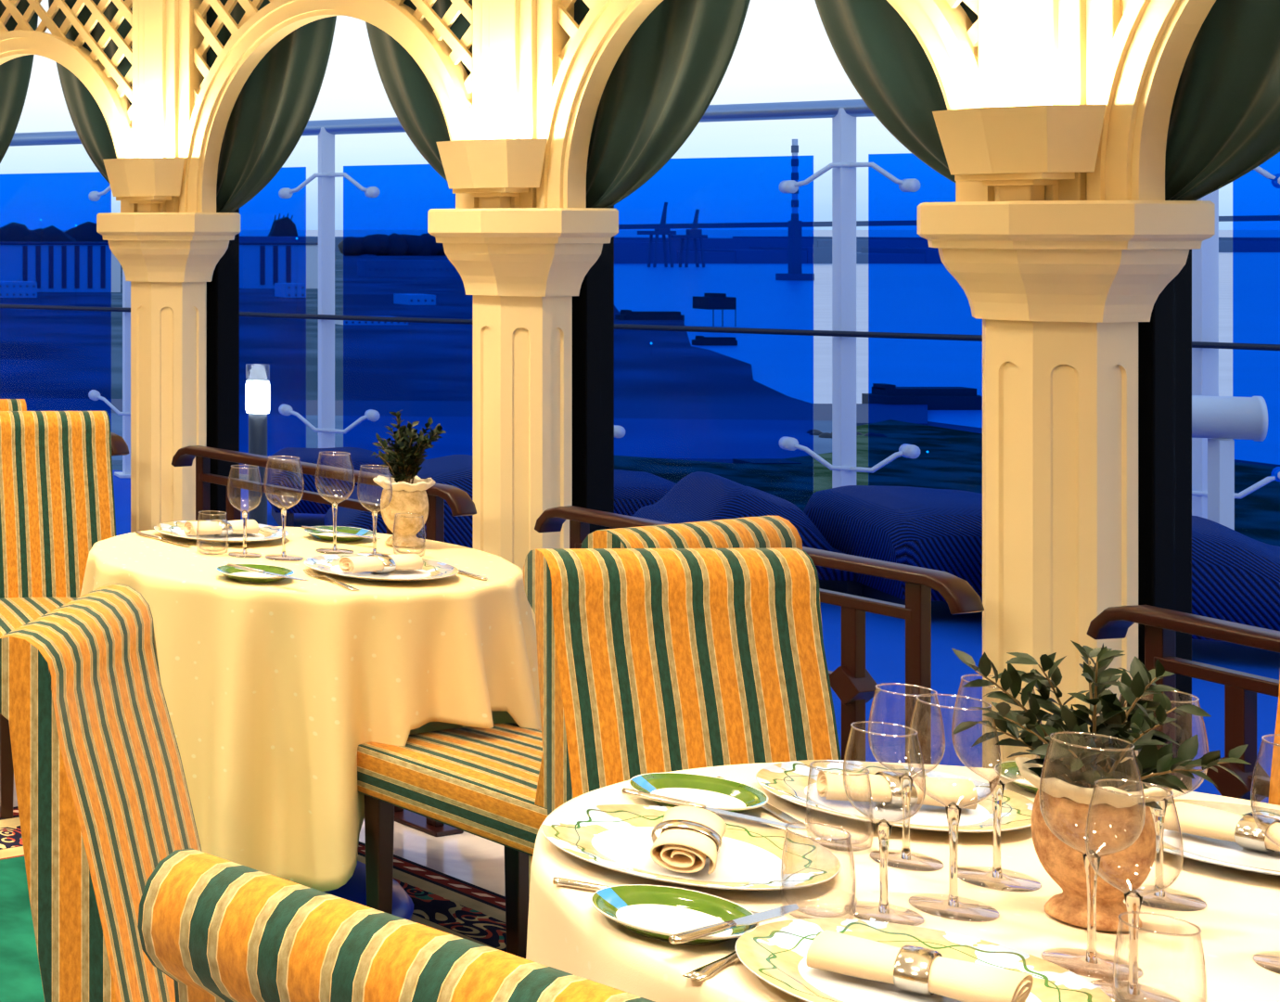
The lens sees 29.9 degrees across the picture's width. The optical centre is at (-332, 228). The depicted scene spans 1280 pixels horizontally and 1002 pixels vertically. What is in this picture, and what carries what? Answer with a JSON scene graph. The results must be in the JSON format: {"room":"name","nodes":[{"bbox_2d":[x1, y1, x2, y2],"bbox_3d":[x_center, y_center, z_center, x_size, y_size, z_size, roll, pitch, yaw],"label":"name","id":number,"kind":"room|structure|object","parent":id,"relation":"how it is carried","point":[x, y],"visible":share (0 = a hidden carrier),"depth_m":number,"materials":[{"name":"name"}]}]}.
{"room":"restaurant dining room","nodes":[
{"label":"restaurant dining room","id":0,"kind":"room"},
{"bbox_2d":[12,776,505,895],"bbox_3d":[-0.400,1.550,3.150,7.200,0.100,9.500,0,0,0],"label":"floor","id":1,"kind":"structure","parent":0,"point":[466,856],"depth_m":4.68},
{"bbox_2d":[96,0,240,532],"bbox_3d":[1.607,0.125,6.261,0.438,2.750,0.438,0,0,-27],"label":"fluted column","id":2,"kind":"structure","parent":1,"relation":"on","point":[169,256],"depth_m":6.16,"materials":[{"name":"beige paint"}]},
{"bbox_2d":[102,157,184,212],"bbox_3d":[1.488,-0.136,6.193,0.140,0.171,0.286,0,0,-27],"label":"wall sconce","id":3,"kind":"object","parent":2,"relation":"attached to","point":[147,183],"depth_m":6.13,"materials":[{"name":"beige"}]},
{"bbox_2d":[206,208,239,520],"bbox_3d":[1.774,0.125,6.347,0.145,2.750,0.165,0,0,0],"label":"window frame","id":4,"kind":"structure","parent":1,"relation":"on","point":[223,291],"depth_m":6.28,"materials":[{"name":"black"}]},
{"bbox_2d":[0,806,525,1001],"bbox_3d":[-0.172,1.499,3.317,4.600,0.002,2.200,0,0,-25],"label":"carpet","id":5,"kind":"object","parent":1,"relation":"on","point":[442,902],"visible":0.02,"depth_m":4.28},
{"bbox_2d":[0,410,116,818],"bbox_3d":[1.034,1.008,5.251,0.448,0.980,0.642,0,0,-2],"label":"dining chair","id":6,"kind":"object","parent":5,"relation":"on","point":[57,491],"visible":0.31,"depth_m":5.43,"materials":[{"name":"fabric"}]},
{"bbox_2d":[0,583,201,1001],"bbox_3d":[0.780,1.008,2.521,0.642,0.980,0.448,0,0,31],"label":"dining chair","id":7,"kind":"object","parent":5,"relation":"on","point":[103,797],"visible":0.7,"depth_m":2.49,"materials":[{"name":"fabric"}]},
{"bbox_2d":[323,860,413,920],"bbox_3d":[1.400,1.116,4.330,0.876,0.764,0.876,0,0,0],"label":"round table","id":8,"kind":"object","parent":5,"relation":"on","point":[354,889],"visible":0.16,"depth_m":4.20,"materials":[{"name":"blue metal"}]},
{"bbox_2d":[80,525,541,891],"bbox_3d":[1.404,1.044,4.335,1.093,0.630,1.114,0,0,0],"label":"tablecloth","id":9,"kind":"object","parent":8,"relation":"on","point":[272,692],"visible":0.71,"depth_m":3.92,"materials":[{"name":"fabric"}]},
{"bbox_2d":[153,520,288,543],"bbox_3d":[1.300,0.720,4.589,0.306,0.018,0.306,0,0,0],"label":"charger plate","id":10,"kind":"object","parent":9,"relation":"on","point":[265,532],"visible":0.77,"depth_m":4.58,"materials":[{"name":"ceramic"}]},
{"bbox_2d":[183,519,258,535],"bbox_3d":[1.301,0.704,4.587,0.173,0.031,0.066,0,0,-12],"label":"rolled napkin","id":11,"kind":"object","parent":10,"relation":"on","point":[204,528],"visible":0.91,"depth_m":4.56,"materials":[{"name":"beige"}]},
{"bbox_2d":[227,464,262,557],"bbox_3d":[1.282,0.629,4.336,0.075,0.198,0.075,0,0,0],"label":"wine glass","id":12,"kind":"object","parent":9,"relation":"on","point":[244,512],"visible":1,"depth_m":4.33,"materials":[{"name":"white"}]},
{"bbox_2d":[227,469,262,510],"bbox_3d":[1.282,0.582,4.336,0.076,0.102,0.076,0,0,0],"label":"bowl","id":13,"kind":"object","parent":12,"relation":"on","point":[230,469],"depth_m":4.33,"materials":[{"name":"clear glass"}]},
{"bbox_2d":[216,563,294,583],"bbox_3d":[1.218,0.720,4.047,0.156,0.018,0.156,0,0,14],"label":"bread plate","id":14,"kind":"object","parent":9,"relation":"on","point":[233,573],"visible":0.91,"depth_m":4.06,"materials":[{"name":"ceramic"}]},
{"bbox_2d":[263,455,304,561],"bbox_3d":[1.357,0.617,4.299,0.085,0.222,0.085,0,0,0],"label":"wine glass","id":15,"kind":"object","parent":9,"relation":"on","point":[283,509],"visible":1,"depth_m":4.29,"materials":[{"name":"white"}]},
{"bbox_2d":[263,460,304,509],"bbox_3d":[1.357,0.564,4.299,0.086,0.114,0.086,0,0,0],"label":"bowl","id":16,"kind":"object","parent":15,"relation":"on","point":[283,507],"depth_m":4.29,"materials":[{"name":"clear glass"}]},
{"bbox_2d":[315,450,355,553],"bbox_3d":[1.499,0.617,4.385,0.085,0.222,0.085,0,0,0],"label":"wine glass","id":17,"kind":"object","parent":9,"relation":"on","point":[334,504],"visible":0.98,"depth_m":4.38,"materials":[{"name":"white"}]},
{"bbox_2d":[315,452,355,503],"bbox_3d":[1.499,0.564,4.385,0.086,0.114,0.086,0,0,0],"label":"bowl","id":18,"kind":"object","parent":17,"relation":"on","point":[334,502],"depth_m":4.38,"materials":[{"name":"clear glass"}]},
{"bbox_2d":[303,525,372,541],"bbox_3d":[1.572,0.720,4.573,0.156,0.018,0.156,0,0,-17],"label":"bread plate","id":19,"kind":"object","parent":9,"relation":"on","point":[321,535],"visible":0.85,"depth_m":4.59,"materials":[{"name":"ceramic"}]},
{"bbox_2d":[304,553,458,582],"bbox_3d":[1.498,0.720,4.102,0.306,0.018,0.306,0,0,10],"label":"charger plate","id":20,"kind":"object","parent":9,"relation":"on","point":[326,563],"visible":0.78,"depth_m":4.09,"materials":[{"name":"ceramic"}]},
{"bbox_2d":[338,553,423,573],"bbox_3d":[1.499,0.704,4.099,0.173,0.031,0.066,0,0,-14],"label":"rolled napkin","id":21,"kind":"object","parent":20,"relation":"on","point":[403,561],"visible":0.94,"depth_m":4.08,"materials":[{"name":"beige"}]},
{"bbox_2d":[372,474,435,547],"bbox_3d":[1.689,0.651,4.476,0.136,0.155,0.136,0,0,0],"label":"stone vase","id":22,"kind":"object","parent":9,"relation":"on","point":[411,503],"visible":0.99,"depth_m":4.44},
{"bbox_2d":[371,409,446,490],"bbox_3d":[1.686,0.514,4.479,0.169,0.199,0.146,0,0,0],"label":"leafy plant","id":23,"kind":"object","parent":22,"relation":"on","point":[404,457],"visible":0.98,"depth_m":4.46,"materials":[{"name":"green plant"}]},
{"bbox_2d":[357,515,802,957],"bbox_3d":[1.694,1.008,3.678,0.448,0.980,0.642,0,0,-24],"label":"dining chair","id":24,"kind":"object","parent":5,"relation":"on","point":[489,784],"visible":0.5,"depth_m":3.70,"materials":[{"name":"fabric"}]},
{"bbox_2d":[523,547,841,816],"bbox_3d":[1.623,1.008,2.881,0.448,0.980,0.642,0,0,-1],"label":"dining chair","id":25,"kind":"object","parent":5,"relation":"on","point":[650,659],"visible":0.33,"depth_m":3.08,"materials":[{"name":"fabric"}]},
{"bbox_2d":[171,445,476,836],"bbox_3d":[1.734,1.069,5.271,0.090,0.862,1.116,0,0,-23],"label":"wooden rail","id":26,"kind":"object","parent":1,"relation":"on","point":[460,503],"visible":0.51,"depth_m":5.25,"materials":[{"name":"brown wood"}]},
{"bbox_2d":[137,848,654,1001],"bbox_3d":[0.770,1.008,1.604,0.642,0.980,0.448,0,0,-35],"label":"dining chair","id":27,"kind":"object","parent":1,"relation":"on","point":[223,929],"visible":1,"depth_m":1.48,"materials":[{"name":"fabric"}]},
{"bbox_2d":[427,0,618,632],"bbox_3d":[2.176,0.125,4.968,0.438,2.750,0.438,0,0,-21],"label":"fluted column","id":28,"kind":"structure","parent":1,"relation":"on","point":[522,264],"depth_m":4.87,"materials":[{"name":"beige paint"}]},
{"bbox_2d":[435,138,546,208],"bbox_3d":[2.050,-0.136,4.915,0.140,0.171,0.286,0,0,-21],"label":"wall sconce","id":29,"kind":"object","parent":28,"relation":"attached to","point":[493,171],"depth_m":4.85,"materials":[{"name":"beige"}]},
{"bbox_2d":[572,204,614,533],"bbox_3d":[2.351,0.125,5.034,0.136,2.750,0.162,0,0,0],"label":"window frame","id":30,"kind":"structure","parent":1,"relation":"on","point":[593,310],"depth_m":4.97,"materials":[{"name":"black"}]},
{"bbox_2d":[534,505,984,764],"bbox_3d":[2.208,1.069,4.043,0.090,0.862,1.047,0,0,-19],"label":"wooden rail","id":31,"kind":"object","parent":1,"relation":"on","point":[851,682],"visible":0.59,"depth_m":3.74,"materials":[{"name":"brown wood"}]},
{"bbox_2d":[917,0,1215,768],"bbox_3d":[2.596,0.125,3.640,0.438,2.750,0.438,0,0,-14],"label":"fluted column","id":32,"kind":"structure","parent":1,"relation":"on","point":[1060,286],"depth_m":3.55,"materials":[{"name":"beige paint"}]},
{"bbox_2d":[932,104,1106,201],"bbox_3d":[2.465,-0.136,3.601,0.140,0.171,0.286,0,0,-14],"label":"wall sconce","id":33,"kind":"object","parent":32,"relation":"attached to","point":[1020,150],"depth_m":3.54,"materials":[{"name":"beige paint"}]},
{"bbox_2d":[1138,249,1191,791],"bbox_3d":[2.778,0.125,3.687,0.125,2.750,0.157,0,0,0],"label":"window frame","id":34,"kind":"structure","parent":1,"relation":"on","point":[1165,341],"depth_m":3.62,"materials":[{"name":"black"}]},
{"bbox_2d":[1087,604,1279,801],"bbox_3d":[2.579,1.069,2.863,0.090,0.862,1.028,0,0,-12],"label":"wooden rail","id":35,"kind":"object","parent":1,"relation":"on","point":[1241,688],"visible":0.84,"depth_m":3.14,"materials":[{"name":"brown wood"}]},
{"bbox_2d":[1267,675,1279,805],"bbox_3d":[2.229,1.008,2.468,0.642,0.980,0.448,0,0,-34],"label":"dining chair","id":36,"kind":"object","parent":1,"relation":"on","point":[1274,781],"visible":0.2,"depth_m":2.74,"materials":[{"name":"fabric"}]},
{"bbox_3d":[1.585,1.116,2.060,1.196,0.764,1.196,0,0,0],"label":"round table","id":37,"kind":"object","parent":1,"relation":"on","visible":0},
{"bbox_2d":[525,761,1279,1001],"bbox_3d":[1.579,1.009,2.059,1.274,0.560,1.254,0,0,0],"label":"tablecloth","id":38,"kind":"object","parent":37,"relation":"on","point":[1240,920],"visible":0.51,"depth_m":2.10,"materials":[{"name":"fabric"}]},
{"bbox_2d":[590,883,758,945],"bbox_3d":[1.048,0.720,2.032,0.156,0.018,0.156,0,0,-36],"label":"bread plate","id":39,"kind":"object","parent":38,"relation":"on","point":[657,912],"visible":0.88,"depth_m":2.06,"materials":[{"name":"ceramic"}]},
{"bbox_2d":[668,903,799,944],"bbox_3d":[1.088,0.706,1.981,0.210,0.007,0.017,0,0,-29],"label":"table knife","id":40,"kind":"object","parent":39,"relation":"on","point":[781,911],"visible":1,"depth_m":1.97,"materials":[{"name":"silver metal"}]},
{"bbox_2d":[541,804,841,890],"bbox_3d":[1.175,0.720,2.250,0.306,0.018,0.306,0,0,37],"label":"charger plate","id":41,"kind":"object","parent":38,"relation":"on","point":[614,837],"visible":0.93,"depth_m":2.26,"materials":[{"name":"ceramic"}]},
{"bbox_2d":[650,805,726,873],"bbox_3d":[1.178,0.704,2.249,0.066,0.031,0.173,0,0,32],"label":"rolled napkin","id":42,"kind":"object","parent":41,"relation":"on","point":[678,849],"visible":0.89,"depth_m":2.20,"materials":[{"name":"beige"}]},
{"bbox_2d":[651,819,722,857],"bbox_3d":[1.175,0.706,2.250,0.073,0.039,0.028,0,0,32],"label":"napkin ring","id":43,"kind":"object","parent":42,"relation":"on","point":[688,824],"visible":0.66,"depth_m":2.25,"materials":[{"name":"silver metal"}]},
{"bbox_2d":[628,772,767,813],"bbox_3d":[1.302,0.720,2.465,0.156,0.018,0.156,0,0,-42],"label":"bread plate","id":44,"kind":"object","parent":38,"relation":"on","point":[720,793],"visible":0.77,"depth_m":2.50,"materials":[{"name":"ceramic"}]},
{"bbox_2d":[682,950,738,981],"bbox_3d":[1.073,0.724,1.946,0.198,0.010,0.023,0,0,-35],"label":"fork","id":45,"kind":"object","parent":38,"relation":"on","point":[708,970],"visible":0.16,"depth_m":1.91,"materials":[{"name":"silver metal"}]},
{"bbox_2d":[621,787,808,829],"bbox_3d":[1.267,0.706,2.366,0.017,0.007,0.210,0,0,-42],"label":"table knife","id":46,"kind":"object","parent":38,"relation":"on","point":[627,791],"visible":0.89,"depth_m":2.38,"materials":[{"name":"silver metal"}]},
{"bbox_2d":[842,720,925,925],"bbox_3d":[1.288,0.629,2.066,0.075,0.198,0.075,0,0,0],"label":"wine glass","id":47,"kind":"object","parent":38,"relation":"on","point":[883,826],"visible":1,"depth_m":2.06,"materials":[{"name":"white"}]},
{"bbox_2d":[842,725,925,825],"bbox_3d":[1.288,0.582,2.065,0.076,0.102,0.076,0,0,0],"label":"bowl","id":48,"kind":"object","parent":47,"relation":"on","point":[883,822],"depth_m":2.06,"materials":[{"name":"clear glass"}]},
{"bbox_2d":[755,759,1033,831],"bbox_3d":[1.543,0.720,2.452,0.306,0.018,0.306,0,0,44],"label":"charger plate","id":49,"kind":"object","parent":38,"relation":"on","point":[787,780],"visible":0.66,"depth_m":2.44,"materials":[{"name":"ceramic"}]},
{"bbox_2d":[816,769,977,808],"bbox_3d":[1.543,0.704,2.449,0.173,0.031,0.066,0,0,14],"label":"rolled napkin","id":50,"kind":"object","parent":49,"relation":"on","point":[962,791],"visible":0.85,"depth_m":2.43,"materials":[{"name":"beige"}]},
{"bbox_2d":[868,682,945,870],"bbox_3d":[1.423,0.629,2.241,0.075,0.198,0.075,0,0,0],"label":"wine glass","id":51,"kind":"object","parent":38,"relation":"on","point":[905,779],"visible":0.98,"depth_m":2.24,"materials":[{"name":"clear"}]},
{"bbox_2d":[868,687,945,778],"bbox_3d":[1.423,0.582,2.241,0.076,0.102,0.076,0,0,0],"label":"bowl","id":52,"kind":"object","parent":51,"relation":"on","point":[904,775],"depth_m":2.24,"materials":[{"name":"clear glass"}]},
{"bbox_2d":[734,918,1113,1001],"bbox_3d":[1.189,0.720,1.854,0.306,0.018,0.306,0,0,39],"label":"charger plate","id":53,"kind":"object","parent":38,"relation":"on","point":[775,953],"visible":0.63,"depth_m":1.90,"materials":[{"name":"ceramic"}]},
{"bbox_2d":[806,929,1033,1001],"bbox_3d":[1.187,0.704,1.852,0.173,0.031,0.066,0,0,43],"label":"rolled napkin","id":54,"kind":"object","parent":53,"relation":"on","point":[831,951],"visible":0.86,"depth_m":1.83,"materials":[{"name":"beige"}]},
{"bbox_2d":[893,944,942,996],"bbox_3d":[1.189,0.706,1.854,0.028,0.039,0.073,0,0,43],"label":"napkin ring","id":55,"kind":"object","parent":54,"relation":"on","point":[913,963],"visible":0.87,"depth_m":1.83,"materials":[{"name":"silver metal"}]},
{"bbox_2d":[906,693,1001,921],"bbox_3d":[1.375,0.617,2.085,0.085,0.222,0.085,0,0,0],"label":"wine glass","id":56,"kind":"object","parent":38,"relation":"on","point":[953,810],"visible":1,"depth_m":2.08,"materials":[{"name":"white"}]},
{"bbox_2d":[906,697,1001,808],"bbox_3d":[1.375,0.564,2.085,0.086,0.114,0.086,0,0,0],"label":"bowl","id":57,"kind":"object","parent":56,"relation":"on","point":[953,805],"depth_m":2.08,"materials":[{"name":"clear glass"}]},
{"bbox_2d":[951,674,1043,892],"bbox_3d":[1.485,0.617,2.177,0.085,0.222,0.085,0,0,0],"label":"wine glass","id":58,"kind":"object","parent":38,"relation":"on","point":[996,869],"visible":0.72,"depth_m":2.17,"materials":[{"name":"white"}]},
{"bbox_2d":[951,678,1043,783],"bbox_3d":[1.485,0.564,2.177,0.086,0.114,0.086,0,0,0],"label":"bowl","id":59,"kind":"object","parent":58,"relation":"on","point":[994,781],"depth_m":2.18,"materials":[{"name":"clear glass"}]},
{"bbox_2d":[994,760,1128,793],"bbox_3d":[1.810,0.720,2.523,0.156,0.018,0.156,0,0,38],"label":"bread plate","id":60,"kind":"object","parent":38,"relation":"on","point":[1009,769],"visible":0.25,"depth_m":2.56,"materials":[{"name":"ceramic"}]},
{"bbox_2d":[1038,731,1145,980],"bbox_3d":[1.406,0.617,1.925,0.085,0.222,0.085,0,0,0],"label":"wine glass","id":61,"kind":"object","parent":38,"relation":"on","point":[1092,955],"visible":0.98,"depth_m":1.92,"materials":[{"name":"clear"}]},
{"bbox_2d":[1038,737,1145,857],"bbox_3d":[1.406,0.564,1.925,0.086,0.114,0.086,0,0,0],"label":"bowl","id":62,"kind":"object","parent":61,"relation":"on","point":[1091,853],"depth_m":1.92,"materials":[{"name":"clear glass"}]},
{"bbox_2d":[1014,756,1172,932],"bbox_3d":[1.499,0.650,2.053,0.139,0.158,0.138,0,0,0],"label":"stone vase","id":63,"kind":"object","parent":38,"relation":"on","point":[1113,826],"visible":0.82,"depth_m":2.02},
{"bbox_2d":[951,640,1250,809],"bbox_3d":[1.500,0.522,2.048,0.265,0.176,0.177,0,0,0],"label":"leafy plant","id":64,"kind":"object","parent":63,"relation":"on","point":[1109,730],"visible":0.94,"depth_m":2.04,"materials":[{"name":"green plant"}]},
{"bbox_2d":[1084,778,1183,1001],"bbox_3d":[1.388,0.629,1.846,0.075,0.198,0.075,0,0,0],"label":"wine glass","id":65,"kind":"object","parent":38,"relation":"on","point":[1133,899],"visible":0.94,"depth_m":1.84,"materials":[{"name":"clear"}]},
{"bbox_2d":[1084,784,1183,896],"bbox_3d":[1.388,0.582,1.846,0.076,0.102,0.076,0,0,0],"label":"bowl","id":66,"kind":"object","parent":65,"relation":"on","point":[1132,892],"depth_m":1.84,"materials":[{"name":"clear glass"}]},
{"bbox_2d":[1118,690,1208,910],"bbox_3d":[1.620,0.617,2.117,0.085,0.222,0.085,0,0,0],"label":"wine glass","id":67,"kind":"object","parent":38,"relation":"on","point":[1159,814],"visible":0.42,"depth_m":2.11,"materials":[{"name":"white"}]},
{"bbox_2d":[1118,693,1208,800],"bbox_3d":[1.620,0.564,2.117,0.086,0.114,0.086,0,0,0],"label":"bowl","id":68,"kind":"object","parent":67,"relation":"on","point":[1197,698],"depth_m":2.09,"materials":[{"name":"clear glass"}]},
{"bbox_2d":[1150,798,1279,875],"bbox_3d":[1.857,0.720,2.274,0.306,0.018,0.306,0,0,35],"label":"charger plate","id":69,"kind":"object","parent":38,"relation":"on","point":[1204,849],"visible":0.49,"depth_m":2.27,"materials":[{"name":"ceramic"}]},
{"bbox_2d":[1164,801,1279,851],"bbox_3d":[1.855,0.704,2.272,0.066,0.031,0.173,0,0,-35],"label":"rolled napkin","id":70,"kind":"object","parent":69,"relation":"on","point":[1194,819],"visible":0.81,"depth_m":2.29,"materials":[{"name":"beige"}]},
{"bbox_2d":[1234,813,1279,852],"bbox_3d":[1.857,0.706,2.274,0.073,0.039,0.028,0,0,-35],"label":"napkin ring","id":71,"kind":"object","parent":70,"relation":"on","point":[1248,835],"visible":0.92,"depth_m":2.26,"materials":[{"name":"silver metal"}]},
{"bbox_2d":[1250,733,1279,973],"bbox_3d":[1.610,0.617,1.915,0.085,0.222,0.085,0,0,0],"label":"wine glass","id":72,"kind":"object","parent":38,"relation":"on","point":[1273,953],"visible":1,"depth_m":1.94,"materials":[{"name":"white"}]},
{"bbox_2d":[1250,738,1279,846],"bbox_3d":[1.610,0.564,1.915,0.086,0.114,0.086,0,0,0],"label":"bowl","id":73,"kind":"object","parent":72,"relation":"on","point":[1263,739],"depth_m":1.94,"materials":[{"name":"clear glass"}]},
{"label":"outside","id":74,"kind":"structure","parent":0,"visible":0},
{"bbox_2d":[306,230,1232,439],"bbox_3d":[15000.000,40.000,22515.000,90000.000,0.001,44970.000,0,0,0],"label":"water","id":75,"kind":"structure","parent":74,"point":[823,272],"depth_m":835.87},
{"bbox_3d":[-0.400,-1.300,3.150,7.200,0.100,9.500,0,0,0],"label":"ceiling","id":76,"kind":"structure","parent":0,"visible":0},
{"bbox_2d":[0,0,137,212],"bbox_3d":[1.239,-0.641,6.864,0.076,1.218,1.250,0,0,-31],"label":"arch panel","id":77,"kind":"object","parent":76,"relation":"attached to","point":[99,74],"visible":0.77,"depth_m":6.54,"materials":[{"name":"beige paint"}]},
{"bbox_2d":[0,0,38,163],"bbox_3d":[1.139,-0.547,7.207,0.044,1.145,0.671,0,0,-31],"label":"curtain","id":78,"kind":"object","parent":77,"relation":"hanging from","point":[15,73],"visible":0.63,"depth_m":7.03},
{"bbox_2d":[48,0,132,183],"bbox_3d":[1.496,-0.547,6.607,0.044,1.145,0.671,0,0,-31],"label":"curtain","id":79,"kind":"object","parent":77,"relation":"hanging from","point":[90,124],"visible":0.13,"depth_m":6.68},
{"bbox_2d":[179,0,478,212],"bbox_3d":[1.883,-0.641,5.614,0.076,1.218,1.256,0,0,-24],"label":"arch panel","id":80,"kind":"object","parent":76,"relation":"attached to","point":[430,42],"visible":0.85,"depth_m":5.77,"materials":[{"name":"beige paint"}]},
{"bbox_2d":[206,0,336,212],"bbox_3d":[1.824,-0.547,5.967,0.043,1.145,0.673,0,0,-24],"label":"curtain","id":81,"kind":"object","parent":80,"relation":"hanging from","point":[271,112],"visible":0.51,"depth_m":5.96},
{"bbox_2d":[365,0,472,180],"bbox_3d":[2.106,-0.547,5.327,0.043,1.145,0.673,0,0,-24],"label":"curtain","id":82,"kind":"object","parent":80,"relation":"hanging from","point":[412,97],"visible":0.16,"depth_m":5.40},
{"bbox_2d":[536,0,993,207],"bbox_3d":[2.377,-0.649,4.304,0.076,1.201,1.236,0,0,-18],"label":"arch panel","id":83,"kind":"object","parent":76,"relation":"attached to","point":[948,37],"visible":0.81,"depth_m":4.68,"materials":[{"name":"beige paint"}]},
{"bbox_2d":[574,0,750,208],"bbox_3d":[2.360,-0.547,4.658,0.045,1.145,0.664,0,0,-18],"label":"curtain","id":84,"kind":"object","parent":83,"relation":"hanging from","point":[671,70],"visible":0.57,"depth_m":4.66,"materials":[{"name":"fabric"}]},
{"bbox_2d":[814,0,978,182],"bbox_3d":[2.568,-0.547,3.999,0.045,1.145,0.664,0,0,-18],"label":"curtain","id":85,"kind":"object","parent":83,"relation":"hanging from","point":[884,60],"visible":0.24,"depth_m":4.06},
{"bbox_2d":[1087,0,1215,200],"bbox_3d":[2.723,-0.649,2.958,0.076,1.201,1.236,0,0,-11],"label":"arch panel","id":86,"kind":"object","parent":76,"relation":"attached to","point":[1152,42],"visible":0.93,"depth_m":3.46,"materials":[{"name":"beige paint"}]},
{"bbox_2d":[1164,0,1279,200],"bbox_3d":[2.744,-0.547,3.312,0.045,1.145,0.664,0,0,-11],"label":"curtain","id":87,"kind":"object","parent":86,"relation":"hanging from","point":[1224,122],"visible":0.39,"depth_m":3.40,"materials":[{"name":"fabric"}]},
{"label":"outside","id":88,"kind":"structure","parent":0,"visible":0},
{"bbox_2d":[306,236,1232,252],"bbox_3d":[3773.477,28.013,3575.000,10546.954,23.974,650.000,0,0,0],"label":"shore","id":89,"kind":"structure","parent":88,"point":[1225,244],"depth_m":3249.92,"materials":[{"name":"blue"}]},
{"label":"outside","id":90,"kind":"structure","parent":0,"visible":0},
{"bbox_2d":[111,412,831,464],"bbox_3d":[112.652,39.800,371.117,242.418,2.400,93.586,0,0,0],"label":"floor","id":91,"kind":"structure","parent":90,"point":[821,445],"depth_m":365.97,"materials":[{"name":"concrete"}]},
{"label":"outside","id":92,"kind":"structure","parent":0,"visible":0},
{"bbox_2d":[112,469,1279,803],"bbox_3d":[3.000,1.615,6.500,12.000,0.170,17.000,0,0,0],"label":"deck","id":93,"kind":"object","parent":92,"point":[885,635],"depth_m":6.62,"materials":[{"name":"blue"}]},
{"bbox_2d":[245,363,269,524],"bbox_3d":[2.479,1.050,8.200,0.140,0.960,0.140,0,0,0],"label":"lantern","id":94,"kind":"object","parent":93,"relation":"on","point":[257,391],"visible":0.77,"depth_m":8.17,"materials":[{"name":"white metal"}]},
{"bbox_2d":[245,380,269,413],"bbox_3d":[2.479,0.711,8.200,0.100,0.133,0.100,0,0,0],"label":"diffuser","id":95,"kind":"object","parent":94,"relation":"attached to","point":[257,391],"depth_m":8.16,"materials":[{"name":"white"}]},
{"bbox_2d":[267,447,388,526],"bbox_3d":[3.400,1.340,10.100,0.600,0.380,0.700,0,0,12],"label":"lounger","id":96,"kind":"object","parent":93,"relation":"on","point":[364,457],"visible":0.57,"depth_m":9.83,"materials":[{"name":"blue metal"}]},
{"bbox_2d":[323,454,473,548],"bbox_3d":[3.209,1.255,8.300,0.750,0.550,0.800,0,0,15],"label":"lounger","id":97,"kind":"object","parent":93,"relation":"on","point":[456,470],"visible":0.2,"depth_m":8.02,"materials":[{"name":"blue wicker"}]},
{"bbox_2d":[0,99,1279,546],"bbox_3d":[4.775,0.459,9.970,6.392,2.142,6.180,0,0,0],"label":"railing","id":98,"kind":"object","parent":93,"relation":"on","point":[714,332],"visible":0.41,"depth_m":9.73,"materials":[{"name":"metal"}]},
{"bbox_2d":[614,469,676,528],"bbox_3d":[4.687,1.360,9.400,0.550,0.340,0.800,0,0,10],"label":"lounger","id":99,"kind":"object","parent":93,"relation":"on","point":[633,491],"visible":0.24,"depth_m":9.07,"materials":[{"name":"blue wicker"}]},
{"bbox_2d":[631,471,861,596],"bbox_3d":[4.600,1.300,8.350,0.950,0.460,0.800,0,0,12],"label":"lounger","id":100,"kind":"object","parent":93,"relation":"on","point":[699,495],"visible":0.3,"depth_m":8.09,"materials":[{"name":"fabric"}]},
{"bbox_2d":[803,485,982,604],"bbox_3d":[5.154,1.305,7.900,0.700,0.450,0.950,0,0,8],"label":"lounger","id":101,"kind":"object","parent":93,"relation":"on","point":[928,528],"visible":0.52,"depth_m":7.66,"materials":[{"name":"blue wicker"}]},
{"bbox_2d":[1191,395,1267,530],"bbox_3d":[6.061,1.090,7.596,0.293,0.880,0.252,0,0,0],"label":"floodlight","id":102,"kind":"object","parent":93,"relation":"on","point":[1220,418],"visible":0.72,"depth_m":7.57,"materials":[{"name":"white metal"}]},
{"bbox_2d":[1191,515,1279,640],"bbox_3d":[5.573,1.240,7.100,1.150,0.580,0.800,0,0,30],"label":"lounger","id":103,"kind":"object","parent":93,"relation":"on","point":[1235,576],"visible":0.21,"depth_m":6.76,"materials":[{"name":"blue wicker"}]},
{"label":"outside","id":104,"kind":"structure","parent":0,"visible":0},
{"bbox_2d":[111,398,868,425],"bbox_3d":[134.556,39.900,419.355,287.606,2.200,64.516,0,0,0],"label":"pier","id":105,"kind":"structure","parent":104,"point":[821,411],"depth_m":416.83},
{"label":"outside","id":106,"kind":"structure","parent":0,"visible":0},
{"bbox_2d":[111,251,343,480],"bbox_3d":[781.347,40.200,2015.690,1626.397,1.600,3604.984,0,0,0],"label":"floor","id":107,"kind":"structure","parent":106,"point":[312,294],"depth_m":659.29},
{"bbox_2d":[306,242,318,288],"bbox_3d":[400.303,24.705,1302.727,52.303,30.591,62.000,0,0,0],"label":"warehouse","id":108,"kind":"structure","parent":107,"relation":"on","point":[312,248],"depth_m":1272.69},
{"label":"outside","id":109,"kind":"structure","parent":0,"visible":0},
{"bbox_2d":[813,423,868,493],"bbox_3d":[182.399,39.600,301.043,158.301,2.800,175.691,0,0,0],"label":"floor","id":110,"kind":"structure","parent":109,"point":[822,474],"depth_m":312.72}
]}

